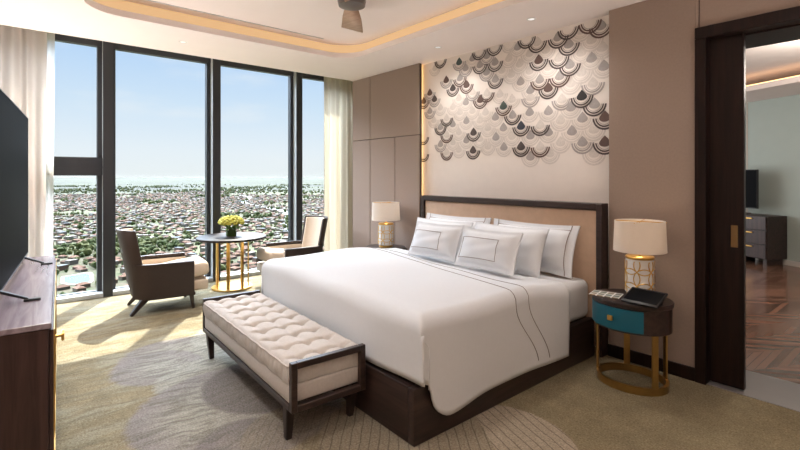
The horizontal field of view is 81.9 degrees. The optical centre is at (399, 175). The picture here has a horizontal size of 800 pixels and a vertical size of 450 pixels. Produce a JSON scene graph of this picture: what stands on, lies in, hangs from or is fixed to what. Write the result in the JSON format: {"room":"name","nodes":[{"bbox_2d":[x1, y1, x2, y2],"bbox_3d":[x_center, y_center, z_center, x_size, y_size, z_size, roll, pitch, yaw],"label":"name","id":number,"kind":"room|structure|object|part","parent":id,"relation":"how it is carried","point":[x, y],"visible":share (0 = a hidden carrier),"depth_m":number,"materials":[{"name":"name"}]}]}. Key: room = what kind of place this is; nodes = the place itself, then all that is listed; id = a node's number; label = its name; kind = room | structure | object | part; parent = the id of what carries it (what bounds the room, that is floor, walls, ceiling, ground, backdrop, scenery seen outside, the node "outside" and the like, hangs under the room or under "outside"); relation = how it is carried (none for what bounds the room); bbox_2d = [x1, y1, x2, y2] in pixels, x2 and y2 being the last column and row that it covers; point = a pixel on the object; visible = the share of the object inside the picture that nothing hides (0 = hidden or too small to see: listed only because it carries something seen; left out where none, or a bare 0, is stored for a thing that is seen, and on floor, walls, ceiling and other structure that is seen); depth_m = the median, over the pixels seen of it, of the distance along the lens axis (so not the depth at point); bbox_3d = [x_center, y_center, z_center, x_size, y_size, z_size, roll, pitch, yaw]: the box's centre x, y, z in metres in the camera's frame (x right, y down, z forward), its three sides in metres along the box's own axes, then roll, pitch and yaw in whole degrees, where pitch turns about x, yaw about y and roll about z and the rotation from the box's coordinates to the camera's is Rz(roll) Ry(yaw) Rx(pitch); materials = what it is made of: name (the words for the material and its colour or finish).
{"room":"hotel room","nodes":[
{"label":"hotel room","id":0,"kind":"room"},
{"bbox_2d":[353,63,421,249],"bbox_3d":[0.082,0.055,6.255,0.800,2.790,1.450,0,0,-40],"label":"wall","id":1,"kind":"structure","parent":0,"point":[387,106],"depth_m":5.92,"materials":[{"name":"fabric"}]},
{"bbox_2d":[0,0,799,102],"bbox_3d":[3.085,-1.485,4.716,15.200,0.370,11.222,0,0,-40],"label":"ceiling","id":2,"kind":"structure","parent":0,"point":[301,36],"depth_m":4.41,"materials":[{"name":"paint"}]},
{"bbox_2d":[0,25,46,256],"bbox_3d":[-4.072,-0.105,4.703,0.751,3.090,0.113,0,0,-40],"label":"curtain","id":3,"kind":"object","parent":2,"relation":"hanging from","point":[23,52],"visible":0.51,"depth_m":4.86,"materials":[{"name":"beige fabric"}]},
{"bbox_2d":[45,32,54,255],"bbox_3d":[-4.037,-0.105,4.994,0.479,3.090,0.066,0,0,-40],"label":"sheer curtain","id":4,"kind":"object","parent":2,"relation":"hanging from","point":[50,36],"visible":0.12,"depth_m":5.13,"materials":[{"name":"white fabric"}]},
{"bbox_2d":[324,77,352,251],"bbox_3d":[-0.952,-0.105,7.379,0.672,3.090,0.112,0,0,-40],"label":"sheer curtain","id":5,"kind":"object","parent":2,"relation":"hanging from","point":[338,93],"visible":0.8,"depth_m":7.35,"materials":[{"name":"beige fabric"}]},
{"bbox_2d":[337,0,365,32],"bbox_3d":[-0.366,-1.391,3.501,0.863,0.232,1.130,0,0,-40],"label":"ceiling fan","id":6,"kind":"object","parent":2,"relation":"hanging from","point":[351,19],"visible":1,"depth_m":3.71,"materials":[{"name":"brown wood"}]},
{"bbox_3d":[-0.366,-1.325,3.501,0.216,0.100,0.216,0,0,-40],"label":"motor","id":7,"kind":"part","parent":6,"relation":"part of","materials":[{"name":"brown metal"}]},
{"bbox_3d":[-0.401,-1.309,3.859,0.193,0.056,0.520,0,0,-6],"label":"blade","id":8,"kind":"part","parent":6,"relation":"part of","materials":[{"name":"brown wood"}]},
{"bbox_2d":[55,275,799,449],"bbox_3d":[-0.838,1.450,2.696,6.600,0.001,8.400,0,0,-40],"label":"floor","id":9,"kind":"structure","parent":0,"point":[146,380],"depth_m":2.89,"materials":[{"name":"carpet"}]},
{"bbox_2d":[0,255,63,449],"bbox_3d":[-2.379,1.050,2.779,0.568,0.800,2.170,0,0,-36],"label":"console","id":10,"kind":"object","parent":9,"relation":"on","point":[28,330],"visible":0.99,"depth_m":2.03,"materials":[{"name":"brown wood"}]},
{"bbox_2d":[0,88,52,301],"bbox_3d":[-2.369,0.102,2.821,0.340,1.095,1.770,0,0,-35],"label":"television","id":11,"kind":"object","parent":10,"relation":"on","point":[13,122],"visible":1,"depth_m":2.76,"materials":[{"name":"black plastic"}]},
{"bbox_3d":[-1.713,1.032,2.269,0.016,0.695,0.528,0,0,-36],"label":"door","id":12,"kind":"part","parent":10,"relation":"part of","materials":[{"name":"brown wood"}]},
{"bbox_3d":[-2.033,1.032,2.701,0.016,0.695,0.528,0,0,-36],"label":"door","id":13,"kind":"part","parent":10,"relation":"part of","materials":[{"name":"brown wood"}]},
{"bbox_3d":[-1.705,1.032,2.276,0.004,0.695,0.527,0,0,-37],"label":"gold trim","id":14,"kind":"part","parent":10,"relation":"part of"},
{"bbox_3d":[-2.025,1.032,2.708,0.004,0.695,0.527,0,0,-36],"label":"gold trim","id":15,"kind":"part","parent":10,"relation":"part of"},
{"bbox_3d":[-2.664,1.032,3.572,0.004,0.695,0.527,0,0,-36],"label":"gold trim","id":16,"kind":"part","parent":10,"relation":"part of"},
{"bbox_3d":[-1.900,0.890,2.574,0.042,0.062,0.062,0,0,-36],"label":"knob","id":17,"kind":"part","parent":10,"relation":"part of","materials":[{"name":"gold metal"}]},
{"bbox_2d":[54,33,112,303],"bbox_3d":[-4.030,-0.110,5.255,1.269,3.120,0.230,0,0,-40],"label":"window","id":18,"kind":"structure","parent":9,"relation":"on","point":[63,166],"depth_m":5.55,"materials":[{"name":"metal"}]},
{"bbox_3d":[-4.037,1.425,5.190,1.172,0.050,0.140,0,0,-40],"label":"sill","id":19,"kind":"part","parent":18,"relation":"part of","materials":[{"name":"stone"}]},
{"bbox_2d":[116,226,208,316],"bbox_3d":[-2.648,1.009,5.146,0.893,0.894,0.698,0,0,-33],"label":"lounge chair","id":20,"kind":"object","parent":9,"relation":"on","point":[169,275],"visible":1,"depth_m":4.86,"materials":[{"name":"leather"}]},
{"bbox_3d":[-2.894,0.923,4.985,0.306,0.723,0.593,0,0,-33],"label":"backrest","id":21,"kind":"part","parent":20,"relation":"part of","materials":[{"name":"leather"}]},
{"bbox_3d":[-2.989,1.365,5.209,0.163,0.181,0.094,0,0,-25],"label":"leg","id":22,"kind":"part","parent":20,"relation":"part of","materials":[{"name":"brown wood"}]},
{"bbox_3d":[-2.727,1.365,4.809,0.163,0.181,0.094,0,0,-42],"label":"leg","id":23,"kind":"part","parent":20,"relation":"part of","materials":[{"name":"brown wood"}]},
{"bbox_3d":[-2.836,1.113,5.399,0.581,0.337,0.099,0,0,-43],"label":"arm","id":24,"kind":"part","parent":20,"relation":"part of","materials":[{"name":"wood"}]},
{"bbox_3d":[-2.834,0.933,5.396,0.585,0.022,0.112,0,0,-43],"label":"arm rail","id":25,"kind":"part","parent":20,"relation":"part of","materials":[{"name":"wood"}]},
{"bbox_3d":[-2.492,1.113,4.873,0.581,0.337,0.099,0,0,-23],"label":"arm","id":26,"kind":"part","parent":20,"relation":"part of","materials":[{"name":"leather"}]},
{"bbox_3d":[-2.494,0.933,4.876,0.585,0.022,0.112,0,0,-24],"label":"arm rail","id":27,"kind":"part","parent":20,"relation":"part of","materials":[{"name":"leather"}]},
{"bbox_3d":[-2.610,1.284,5.171,0.490,0.036,0.610,0,0,-33],"label":"seat frame","id":28,"kind":"part","parent":20,"relation":"part of","materials":[{"name":"wood"}]},
{"bbox_2d":[165,256,208,276],"bbox_3d":[-2.553,1.071,5.208,0.666,0.229,0.534,0,0,-33],"label":"seat cushion","id":29,"kind":"object","parent":20,"relation":"on","point":[201,267],"depth_m":5.18,"materials":[{"name":"beige fabric"}]},
{"bbox_3d":[-2.285,1.369,5.061,0.055,0.164,0.050,0,0,-33],"label":"leg","id":30,"kind":"part","parent":20,"relation":"part of","materials":[{"name":"brown wood"}]},
{"bbox_3d":[-2.560,1.208,5.204,0.650,0.115,0.530,0,0,-33],"label":"seat","id":31,"kind":"part","parent":20,"relation":"part of","materials":[{"name":"beige fabric"}]},
{"bbox_2d":[113,43,212,295],"bbox_3d":[-3.086,-0.110,6.033,1.191,3.120,0.200,0,0,-40],"label":"window","id":32,"kind":"structure","parent":9,"relation":"on","point":[120,290],"depth_m":6.23,"materials":[{"name":"metal"}]},
{"bbox_3d":[-3.066,1.425,6.011,1.191,0.050,0.140,0,0,-40],"label":"sill","id":33,"kind":"part","parent":32,"relation":"part of","materials":[{"name":"stone"}]},
{"bbox_2d":[196,232,265,291],"bbox_3d":[-2.183,1.112,5.991,0.860,0.668,0.860,0,0,-40],"label":"round table","id":34,"kind":"object","parent":9,"relation":"on","point":[241,237],"visible":0.99,"depth_m":5.84,"materials":[{"name":"gold metal"}]},
{"bbox_2d":[226,228,236,236],"bbox_3d":[-2.190,0.728,5.985,0.132,0.100,0.132,0,0,-40],"label":"vase","id":35,"kind":"object","parent":34,"relation":"on","point":[229,232],"visible":0.94,"depth_m":5.93,"materials":[{"name":"glass"}]},
{"bbox_2d":[218,215,243,229],"bbox_3d":[-2.187,0.634,5.984,0.327,0.253,0.329,0,0,-40],"label":"bouquet","id":36,"kind":"object","parent":35,"relation":"in","point":[227,221],"visible":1,"depth_m":5.90,"materials":[{"name":"yellow plant"}]},
{"bbox_3d":[-2.183,1.437,5.991,0.500,0.018,0.500,0,0,-40],"label":"plate","id":37,"kind":"part","parent":34,"relation":"part of","materials":[{"name":"gold metal"}]},
{"bbox_2d":[211,58,293,280],"bbox_3d":[-2.160,-0.110,6.835,1.272,3.120,0.230,0,0,-40],"label":"window","id":38,"kind":"structure","parent":9,"relation":"on","point":[234,274],"depth_m":6.40,"materials":[{"name":"metal"}]},
{"bbox_3d":[-2.094,1.425,6.832,1.175,0.050,0.140,0,0,-40],"label":"sill","id":39,"kind":"part","parent":38,"relation":"part of","materials":[{"name":"stone"}]},
{"bbox_2d":[203,290,365,439],"bbox_3d":[-0.903,1.224,3.233,0.489,0.457,1.670,0,0,-38],"label":"bench","id":40,"kind":"object","parent":9,"relation":"on","point":[295,358],"visible":1,"depth_m":2.78,"materials":[{"name":"beige fabric"}]},
{"bbox_3d":[-1.513,1.354,3.677,0.050,0.196,0.070,0,0,-38],"label":"leg","id":41,"kind":"part","parent":40,"relation":"part of","materials":[{"name":"brown wood"}]},
{"bbox_3d":[-1.409,1.127,3.875,0.470,0.265,0.035,0,0,-38],"label":"frame","id":42,"kind":"part","parent":40,"relation":"part of","materials":[{"name":"brown wood"}]},
{"bbox_2d":[203,293,357,385],"bbox_3d":[-0.903,1.062,3.233,0.489,0.120,1.612,0,0,-38],"label":"seat cushion","id":43,"kind":"object","parent":40,"relation":"on","point":[274,335],"depth_m":2.94,"materials":[{"name":"beige fabric"}]},
{"bbox_3d":[-0.903,1.242,3.233,0.470,0.035,1.598,0,0,-38],"label":"long rail","id":44,"kind":"part","parent":40,"relation":"part of","materials":[{"name":"brown wood"}]},
{"bbox_3d":[-0.615,1.354,2.535,0.050,0.196,0.070,0,0,-38],"label":"leg","id":45,"kind":"part","parent":40,"relation":"part of","materials":[{"name":"brown wood"}]},
{"bbox_3d":[-0.397,1.127,2.590,0.470,0.265,0.035,0,0,-38],"label":"frame","id":46,"kind":"part","parent":40,"relation":"part of","materials":[{"name":"brown wood"}]},
{"bbox_3d":[-0.292,1.354,2.788,0.050,0.196,0.070,0,0,-38],"label":"leg","id":47,"kind":"part","parent":40,"relation":"part of","materials":[{"name":"brown wood"}]},
{"bbox_2d":[256,215,327,271],"bbox_3d":[-1.421,1.009,6.223,0.893,0.894,0.698,0,0,-36],"label":"lounge chair","id":48,"kind":"object","parent":9,"relation":"on","point":[314,226],"visible":0.62,"depth_m":6.21,"materials":[{"name":"fabric"}]},
{"bbox_3d":[-1.507,1.208,6.160,0.650,0.115,0.530,0,0,-36],"label":"seat","id":49,"kind":"part","parent":48,"relation":"part of","materials":[{"name":"beige fabric"}]},
{"bbox_2d":[256,247,284,261],"bbox_3d":[-1.513,1.071,6.155,0.666,0.229,0.534,0,0,-36],"label":"seat cushion","id":50,"kind":"object","parent":48,"relation":"on","point":[268,253],"depth_m":5.93,"materials":[{"name":"beige fabric"}]},
{"bbox_3d":[-1.591,1.113,6.487,0.581,0.337,0.099,0,0,-26],"label":"arm","id":51,"kind":"part","parent":48,"relation":"part of","materials":[{"name":"fabric"}]},
{"bbox_3d":[-1.589,0.933,6.484,0.585,0.022,0.112,0,0,-27],"label":"arm rail","id":52,"kind":"part","parent":48,"relation":"part of","materials":[{"name":"leather"}]},
{"bbox_3d":[-1.222,0.933,5.983,0.112,0.022,0.585,0,0,44],"label":"arm rail","id":53,"kind":"part","parent":48,"relation":"part of","materials":[{"name":"leather"}]},
{"bbox_3d":[-1.221,1.113,5.980,0.099,0.337,0.581,0,0,44],"label":"arm","id":54,"kind":"part","parent":48,"relation":"part of","materials":[{"name":"wood"}]},
{"bbox_2d":[302,217,321,246],"bbox_3d":[-1.174,0.807,6.403,0.215,0.446,0.525,0,0,-36],"label":"cushion","id":55,"kind":"object","parent":48,"relation":"on","point":[312,226],"depth_m":6.51,"materials":[{"name":"beige fabric"}]},
{"bbox_3d":[-1.184,0.923,6.396,0.306,0.723,0.593,0,0,-36],"label":"backrest","id":56,"kind":"part","parent":48,"relation":"part of","materials":[{"name":"fabric"}]},
{"bbox_2d":[293,72,323,240],"bbox_3d":[-1.304,-0.110,7.559,0.984,3.120,0.230,0,0,-40],"label":"window","id":57,"kind":"structure","parent":9,"relation":"on","point":[304,75],"depth_m":7.19,"materials":[{"name":"metal"}]},
{"bbox_2d":[366,244,405,249],"bbox_3d":[-0.183,1.151,5.553,0.485,0.597,0.526,0,0,-40],"label":"nightstand","id":58,"kind":"object","parent":9,"relation":"on","point":[371,245],"visible":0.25,"depth_m":5.58,"materials":[{"name":"black wood"}]},
{"bbox_2d":[372,202,399,247],"bbox_3d":[-0.170,0.586,5.577,0.344,0.535,0.344,0,0,21],"label":"table lamp","id":59,"kind":"object","parent":58,"relation":"on","point":[381,211],"visible":1,"depth_m":5.49,"materials":[{"name":"white fabric"}]},
{"bbox_3d":[-0.170,0.425,5.577,0.344,0.215,0.344,0,0,21],"label":"lamp shade","id":60,"kind":"part","parent":59,"relation":"part of","materials":[{"name":"fabric"}]},
{"bbox_2d":[333,195,607,446],"bbox_3d":[0.217,0.836,3.891,2.065,1.228,2.127,0,0,-40],"label":"bed","id":61,"kind":"object","parent":9,"relation":"on","point":[406,408],"visible":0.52,"depth_m":3.63,"materials":[{"name":"brown wood"}]},
{"bbox_3d":[-0.554,1.298,3.270,0.050,0.305,1.941,0,0,-39],"label":"foot rail","id":62,"kind":"part","parent":61,"relation":"part of","materials":[{"name":"brown wood"}]},
{"bbox_3d":[0.804,1.298,3.111,1.955,0.305,0.055,0,0,-40],"label":"rail","id":63,"kind":"part","parent":61,"relation":"part of","materials":[{"name":"brown wood"}]},
{"bbox_3d":[0.969,0.764,4.526,0.078,0.971,2.023,0,0,-40],"label":"headboard panel","id":64,"kind":"part","parent":61,"relation":"part of","materials":[{"name":"fabric"}]},
{"bbox_3d":[0.964,0.836,4.522,0.110,1.228,2.127,0,0,-40],"label":"headboard frame","id":65,"kind":"part","parent":61,"relation":"part of","materials":[{"name":"brown wood"}]},
{"bbox_2d":[451,261,587,321],"bbox_3d":[0.216,0.988,3.891,1.823,0.312,1.955,0,0,-40],"label":"mattress","id":66,"kind":"object","parent":61,"relation":"on","point":[578,288],"visible":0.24,"depth_m":3.64,"materials":[{"name":"white fabric"}]},
{"bbox_2d":[261,247,569,414],"bbox_3d":[0.011,1.026,3.733,1.513,0.622,2.139,0,0,-40],"label":"duvet","id":67,"kind":"object","parent":66,"relation":"on","point":[461,332],"visible":0.96,"depth_m":2.99,"materials":[{"name":"white fabric"}]},
{"bbox_2d":[408,221,463,261],"bbox_3d":[0.328,0.602,4.319,0.287,0.380,0.600,0,0,-42],"label":"pillow","id":68,"kind":"object","parent":67,"relation":"on","point":[441,241],"visible":0.99,"depth_m":4.23,"materials":[{"name":"white fabric"}]},
{"bbox_2d":[454,226,523,275],"bbox_3d":[0.718,0.606,3.796,0.289,0.385,0.605,0,0,-41],"label":"pillow","id":69,"kind":"object","parent":67,"relation":"on","point":[497,251],"visible":1,"depth_m":3.71,"materials":[{"name":"white fabric"}]},
{"bbox_2d":[417,217,472,257],"bbox_3d":[0.391,0.628,4.601,0.319,0.442,0.760,0,0,-41],"label":"pillow","id":70,"kind":"object","parent":66,"relation":"on","point":[466,224],"visible":0.12,"depth_m":4.52,"materials":[{"name":"white fabric"}]},
{"bbox_2d":[426,213,491,227],"bbox_3d":[0.547,0.613,4.758,0.311,0.468,0.880,0,0,-41],"label":"pillow","id":71,"kind":"object","parent":66,"relation":"on","point":[432,216],"visible":0.23,"depth_m":4.76,"materials":[{"name":"white fabric"}]},
{"bbox_2d":[475,222,549,277],"bbox_3d":[0.907,0.621,3.985,0.322,0.452,0.780,0,0,-39],"label":"pillow","id":72,"kind":"object","parent":66,"relation":"on","point":[530,252],"visible":0.41,"depth_m":3.74,"materials":[{"name":"white fabric"}]},
{"bbox_2d":[494,218,579,278],"bbox_3d":[1.139,0.613,4.057,0.311,0.468,0.885,0,0,-39],"label":"pillow","id":73,"kind":"object","parent":66,"relation":"on","point":[558,252],"visible":0.5,"depth_m":3.80,"materials":[{"name":"white fabric"}]},
{"bbox_2d":[592,289,674,396],"bbox_3d":[1.621,1.151,3.240,0.485,0.597,0.526,0,0,-40],"label":"nightstand","id":74,"kind":"object","parent":9,"relation":"on","point":[614,314],"visible":0.86,"depth_m":3.08,"materials":[{"name":"brown wood"}]},
{"bbox_3d":[1.453,1.224,3.386,0.014,0.351,0.042,0,0,33],"label":"leg","id":75,"kind":"part","parent":74,"relation":"part of","materials":[{"name":"gold metal"}]},
{"bbox_2d":[589,290,623,298],"bbox_3d":[1.482,0.850,3.315,0.200,0.006,0.150,0,0,38],"label":"brochure","id":76,"kind":"object","parent":74,"relation":"on","point":[594,292],"visible":1,"depth_m":3.29,"materials":[{"name":"white paper"}]},
{"bbox_3d":[1.425,0.958,3.122,0.032,0.034,0.034,0,0,-40],"label":"knob","id":77,"kind":"part","parent":74,"relation":"part of","materials":[{"name":"gold metal"}]},
{"bbox_3d":[1.466,0.964,3.204,0.119,0.142,0.446,0,0,-20],"label":"drawer","id":78,"kind":"part","parent":74,"relation":"part of","materials":[{"name":"teal paint"}]},
{"bbox_3d":[1.694,1.224,3.441,0.042,0.351,0.014,0,0,25],"label":"leg","id":79,"kind":"part","parent":74,"relation":"part of","materials":[{"name":"gold metal"}]},
{"bbox_2d":[613,219,667,292],"bbox_3d":[1.705,0.586,3.281,0.344,0.535,0.344,0,0,38],"label":"table lamp","id":80,"kind":"object","parent":74,"relation":"on","point":[642,239],"visible":0.88,"depth_m":3.19,"materials":[{"name":"beige fabric"}]},
{"bbox_3d":[1.705,0.425,3.281,0.344,0.215,0.344,0,0,38],"label":"lamp shade","id":81,"kind":"part","parent":80,"relation":"part of","materials":[{"name":"fabric"}]},
{"bbox_2d":[621,287,667,308],"bbox_3d":[1.625,0.811,3.069,0.158,0.084,0.236,0,0,-36],"label":"tablet","id":82,"kind":"object","parent":74,"relation":"on","point":[637,296],"visible":1,"depth_m":3.05,"materials":[{"name":"black plastic"}]},
{"bbox_3d":[1.680,1.224,3.036,0.042,0.351,0.014,0,0,-4],"label":"leg","id":83,"kind":"part","parent":74,"relation":"part of","materials":[{"name":"gold metal"}]},
{"bbox_3d":[1.840,1.224,3.196,0.014,0.351,0.042,0,0,6],"label":"leg","id":84,"kind":"part","parent":74,"relation":"part of","materials":[{"name":"gold metal"}]},
{"bbox_2d":[707,370,799,411],"bbox_3d":[2.807,1.458,2.791,0.490,0.024,1.540,0,0,-40],"label":"threshold","id":85,"kind":"object","parent":9,"relation":"on","point":[772,390],"visible":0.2,"depth_m":3.11,"materials":[{"name":"stone"}]},
{"bbox_2d":[422,15,608,346],"bbox_3d":[1.087,0.055,4.715,0.153,2.790,2.700,0,0,-40],"label":"wall","id":86,"kind":"structure","parent":0,"point":[527,118],"depth_m":4.46,"materials":[{"name":"beige paper"}]},
{"bbox_2d":[609,0,799,367],"bbox_3d":[2.962,0.055,2.607,0.490,2.790,3.360,0,0,-40],"label":"wall","id":87,"kind":"structure","parent":0,"point":[652,42],"depth_m":3.44,"materials":[{"name":"paint"}]},
{"bbox_2d":[608,344,694,381],"bbox_3d":[1.883,1.403,3.490,0.017,0.095,0.620,0,0,-40],"label":"baseboard","id":88,"kind":"structure","parent":87,"relation":"attached to","point":[676,369],"depth_m":3.48,"materials":[{"name":"brown wood"}]},
{"bbox_2d":[695,6,799,389],"bbox_3d":[2.796,0.205,2.795,0.522,2.490,1.660,0,0,-40],"label":"door","id":89,"kind":"structure","parent":87,"relation":"in","point":[720,48],"depth_m":3.18,"materials":[{"name":"brown wood"}]},
{"bbox_3d":[2.253,0.239,3.185,0.044,2.398,0.213,0,0,-40],"label":"sliding panel","id":90,"kind":"part","parent":89,"relation":"part of","materials":[{"name":"brown wood"}]},
{"bbox_3d":[2.269,0.410,3.129,0.007,0.150,0.040,0,0,-40],"label":"pull plate","id":91,"kind":"part","parent":89,"relation":"part of","materials":[{"name":"gold metal"}]},
{"bbox_3d":[3.013,-1.190,2.245,0.100,0.300,2.740,0,0,-40],"label":"panel door","id":92,"kind":"part","parent":87,"relation":"part of","materials":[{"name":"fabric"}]},
{"bbox_2d":[746,94,799,261],"bbox_3d":[6.265,-0.050,7.724,5.049,3.000,9.768,0,0,-40],"label":"wall","id":93,"kind":"structure","parent":0,"point":[772,125],"depth_m":7.65,"materials":[{"name":"paint"}]},
{"bbox_2d":[755,258,799,266],"bbox_3d":[6.253,1.410,7.721,5.067,0.080,9.777,0,0,-40],"label":"baseboard","id":94,"kind":"structure","parent":93,"relation":"attached to","point":[785,262],"depth_m":7.45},
{"bbox_2d":[746,259,799,383],"bbox_3d":[5.758,1.450,6.502,8.810,0.001,10.500,0,0,-40],"label":"floor","id":95,"kind":"structure","parent":0,"point":[772,292],"depth_m":4.66,"materials":[{"name":"brown wood"}]},
{"bbox_2d":[746,213,786,265],"bbox_3d":[6.005,1.050,7.726,0.445,0.800,0.600,0,0,-13],"label":"chest","id":96,"kind":"object","parent":95,"relation":"on","point":[766,235],"visible":0.63,"depth_m":7.46,"materials":[{"name":"brown wood"}]},
{"bbox_2d":[746,169,758,213],"bbox_3d":[5.925,0.270,8.046,0.180,0.760,0.660,0,0,-13],"label":"television","id":97,"kind":"object","parent":96,"relation":"on","point":[752,176],"visible":0.3,"depth_m":7.79,"materials":[{"name":"black plastic"}]},
{"bbox_3d":[5.815,0.767,7.683,0.015,0.215,0.570,0,0,-13],"label":"drawer","id":98,"kind":"part","parent":96,"relation":"part of","materials":[{"name":"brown wood"}]},
{"bbox_3d":[5.815,0.998,7.683,0.015,0.215,0.570,0,0,-13],"label":"drawer","id":99,"kind":"part","parent":96,"relation":"part of","materials":[{"name":"brown wood"}]},
{"bbox_3d":[5.815,1.228,7.683,0.015,0.215,0.570,0,0,-13],"label":"drawer","id":100,"kind":"part","parent":96,"relation":"part of","materials":[{"name":"brown wood"}]},
{"label":"outside","id":101,"kind":"structure","parent":0,"visible":0},
{"bbox_2d":[53,190,323,241],"bbox_3d":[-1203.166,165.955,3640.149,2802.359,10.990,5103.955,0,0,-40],"label":"houses","id":102,"kind":"structure","parent":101,"point":[85,199],"depth_m":2195.52,"materials":[{"name":"ceramic"}]},
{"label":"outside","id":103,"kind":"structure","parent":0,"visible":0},
{"bbox_2d":[53,177,323,294],"bbox_3d":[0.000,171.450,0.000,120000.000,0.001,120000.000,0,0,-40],"label":"city","id":104,"kind":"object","parent":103,"point":[140,181],"depth_m":5854.75},
{"bbox_2d":[60,272,93,285],"bbox_3d":[-535.157,170.925,764.445,45.453,0.850,113.338,0,0,-35],"label":"swimming pool","id":105,"kind":"object","parent":104,"relation":"on","point":[74,279],"visible":0.91,"depth_m":766.85,"materials":[{"name":"liquid"}]},
{"bbox_2d":[53,184,323,294],"bbox_3d":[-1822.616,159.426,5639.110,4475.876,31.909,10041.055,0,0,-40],"label":"trees","id":106,"kind":"object","parent":104,"relation":"on","point":[147,244],"visible":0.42,"depth_m":1683.77,"materials":[{"name":"green plant"}]},
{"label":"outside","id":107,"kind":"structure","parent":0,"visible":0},
{"bbox_2d":[241,195,323,246],"bbox_3d":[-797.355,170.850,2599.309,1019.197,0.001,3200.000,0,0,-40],"label":"river","id":108,"kind":"structure","parent":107,"point":[249,197],"depth_m":2387.27,"materials":[{"name":"liquid"}]},
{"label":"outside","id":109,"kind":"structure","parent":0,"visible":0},
{"bbox_2d":[75,282,90,286],"bbox_3d":[-487.718,167.246,709.322,12.921,8.407,17.462,0,0,33],"label":"house","id":110,"kind":"structure","parent":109,"point":[85,284],"depth_m":706.98,"materials":[{"name":"ceramic"}]},
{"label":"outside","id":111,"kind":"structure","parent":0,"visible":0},
{"bbox_2d":[118,274,126,279],"bbox_3d":[-457.195,167.246,767.307,12.921,8.407,17.462,0,0,31],"label":"house","id":112,"kind":"structure","parent":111,"point":[121,277],"depth_m":760.61,"materials":[{"name":"ceramic"}]},
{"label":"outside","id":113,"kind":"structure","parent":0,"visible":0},
{"bbox_2d":[75,267,87,271],"bbox_3d":[-573.815,167.958,830.556,17.739,6.984,13.203,0,0,23],"label":"house","id":114,"kind":"structure","parent":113,"point":[80,269],"depth_m":826.74,"materials":[{"name":"ceramic"}]},
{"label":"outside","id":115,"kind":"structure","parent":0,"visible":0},
{"bbox_2d":[57,264,68,270],"bbox_3d":[-617.272,167.034,841.161,10.854,8.831,17.156,0,0,20],"label":"house","id":116,"kind":"structure","parent":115,"point":[63,266],"depth_m":838.94,"materials":[{"name":"ceramic"}]},
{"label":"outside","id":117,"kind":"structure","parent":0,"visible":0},
{"bbox_2d":[230,266,240,270],"bbox_3d":[-300.728,168.174,843.121,18.349,6.552,14.280,0,0,34],"label":"house","id":118,"kind":"structure","parent":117,"point":[234,268],"depth_m":838.32,"materials":[{"name":"ceramic"}]},
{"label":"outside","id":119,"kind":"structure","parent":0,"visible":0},
{"bbox_2d":[72,265,85,268],"bbox_3d":[-593.255,168.174,852.359,18.349,6.552,14.280,0,0,21],"label":"house","id":120,"kind":"structure","parent":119,"point":[76,266],"depth_m":849.24,"materials":[{"name":"ceramic"}]},
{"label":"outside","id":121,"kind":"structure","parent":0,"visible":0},
{"bbox_2d":[246,262,256,265],"bbox_3d":[-283.477,167.997,882.297,14.804,6.906,19.401,0,0,33],"label":"house","id":122,"kind":"structure","parent":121,"point":[250,263],"depth_m":877.70,"materials":[{"name":"ceramic"}]},
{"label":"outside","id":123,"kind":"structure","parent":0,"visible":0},
{"bbox_2d":[65,259,77,264],"bbox_3d":[-636.493,166.844,893.578,12.486,9.212,17.856,0,0,17],"label":"house","id":124,"kind":"structure","parent":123,"point":[70,261],"depth_m":888.91,"materials":[{"name":"ceramic"}]},
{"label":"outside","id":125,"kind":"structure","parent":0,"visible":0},
{"bbox_2d":[252,257,262,261],"bbox_3d":[-285.455,167.034,922.921,10.854,8.831,17.156,0,0,30],"label":"house","id":126,"kind":"structure","parent":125,"point":[254,259],"depth_m":916.46,"materials":[{"name":"ceramic"}]},
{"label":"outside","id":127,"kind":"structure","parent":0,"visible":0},
{"bbox_2d":[83,256,94,261],"bbox_3d":[-625.646,166.855,927.942,12.113,9.190,17.487,0,0,16],"label":"house","id":128,"kind":"structure","parent":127,"point":[90,258],"depth_m":922.97,"materials":[{"name":"ceramic"}]},
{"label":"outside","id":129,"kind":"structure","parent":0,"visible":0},
{"bbox_2d":[245,251,255,256],"bbox_3d":[-317.657,166.844,981.073,12.486,9.212,17.856,0,0,26],"label":"house","id":130,"kind":"structure","parent":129,"point":[251,253],"depth_m":977.23,"materials":[{"name":"ceramic"}]},
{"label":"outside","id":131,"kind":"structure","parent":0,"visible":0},
{"bbox_2d":[174,247,183,250],"bbox_3d":[-504.041,167.034,1051.593,17.156,8.831,10.854,0,0,15],"label":"house","id":132,"kind":"structure","parent":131,"point":[175,248],"depth_m":1048.42,"materials":[{"name":"ceramic"}]},
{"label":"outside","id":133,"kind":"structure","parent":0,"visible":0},
{"bbox_2d":[185,243,193,246],"bbox_3d":[-509.765,167.216,1114.645,12.530,8.467,16.363,0,0,13],"label":"house","id":134,"kind":"structure","parent":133,"point":[186,244],"depth_m":1110.06,"materials":[{"name":"ceramic"}]},
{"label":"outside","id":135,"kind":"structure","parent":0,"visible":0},
{"bbox_2d":[72,285,86,291],"bbox_3d":[-476.773,167.246,685.382,17.462,8.407,12.921,0,0,34],"label":"house","id":136,"kind":"structure","parent":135,"point":[78,288],"depth_m":681.72,"materials":[{"name":"ceramic"}]},
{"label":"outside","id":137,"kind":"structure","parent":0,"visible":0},
{"bbox_2d":[57,284,69,290],"bbox_3d":[-511.229,167.958,697.721,13.203,6.984,17.739,0,0,32],"label":"house","id":138,"kind":"structure","parent":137,"point":[64,286],"depth_m":694.74,"materials":[{"name":"ceramic"}]}
]}

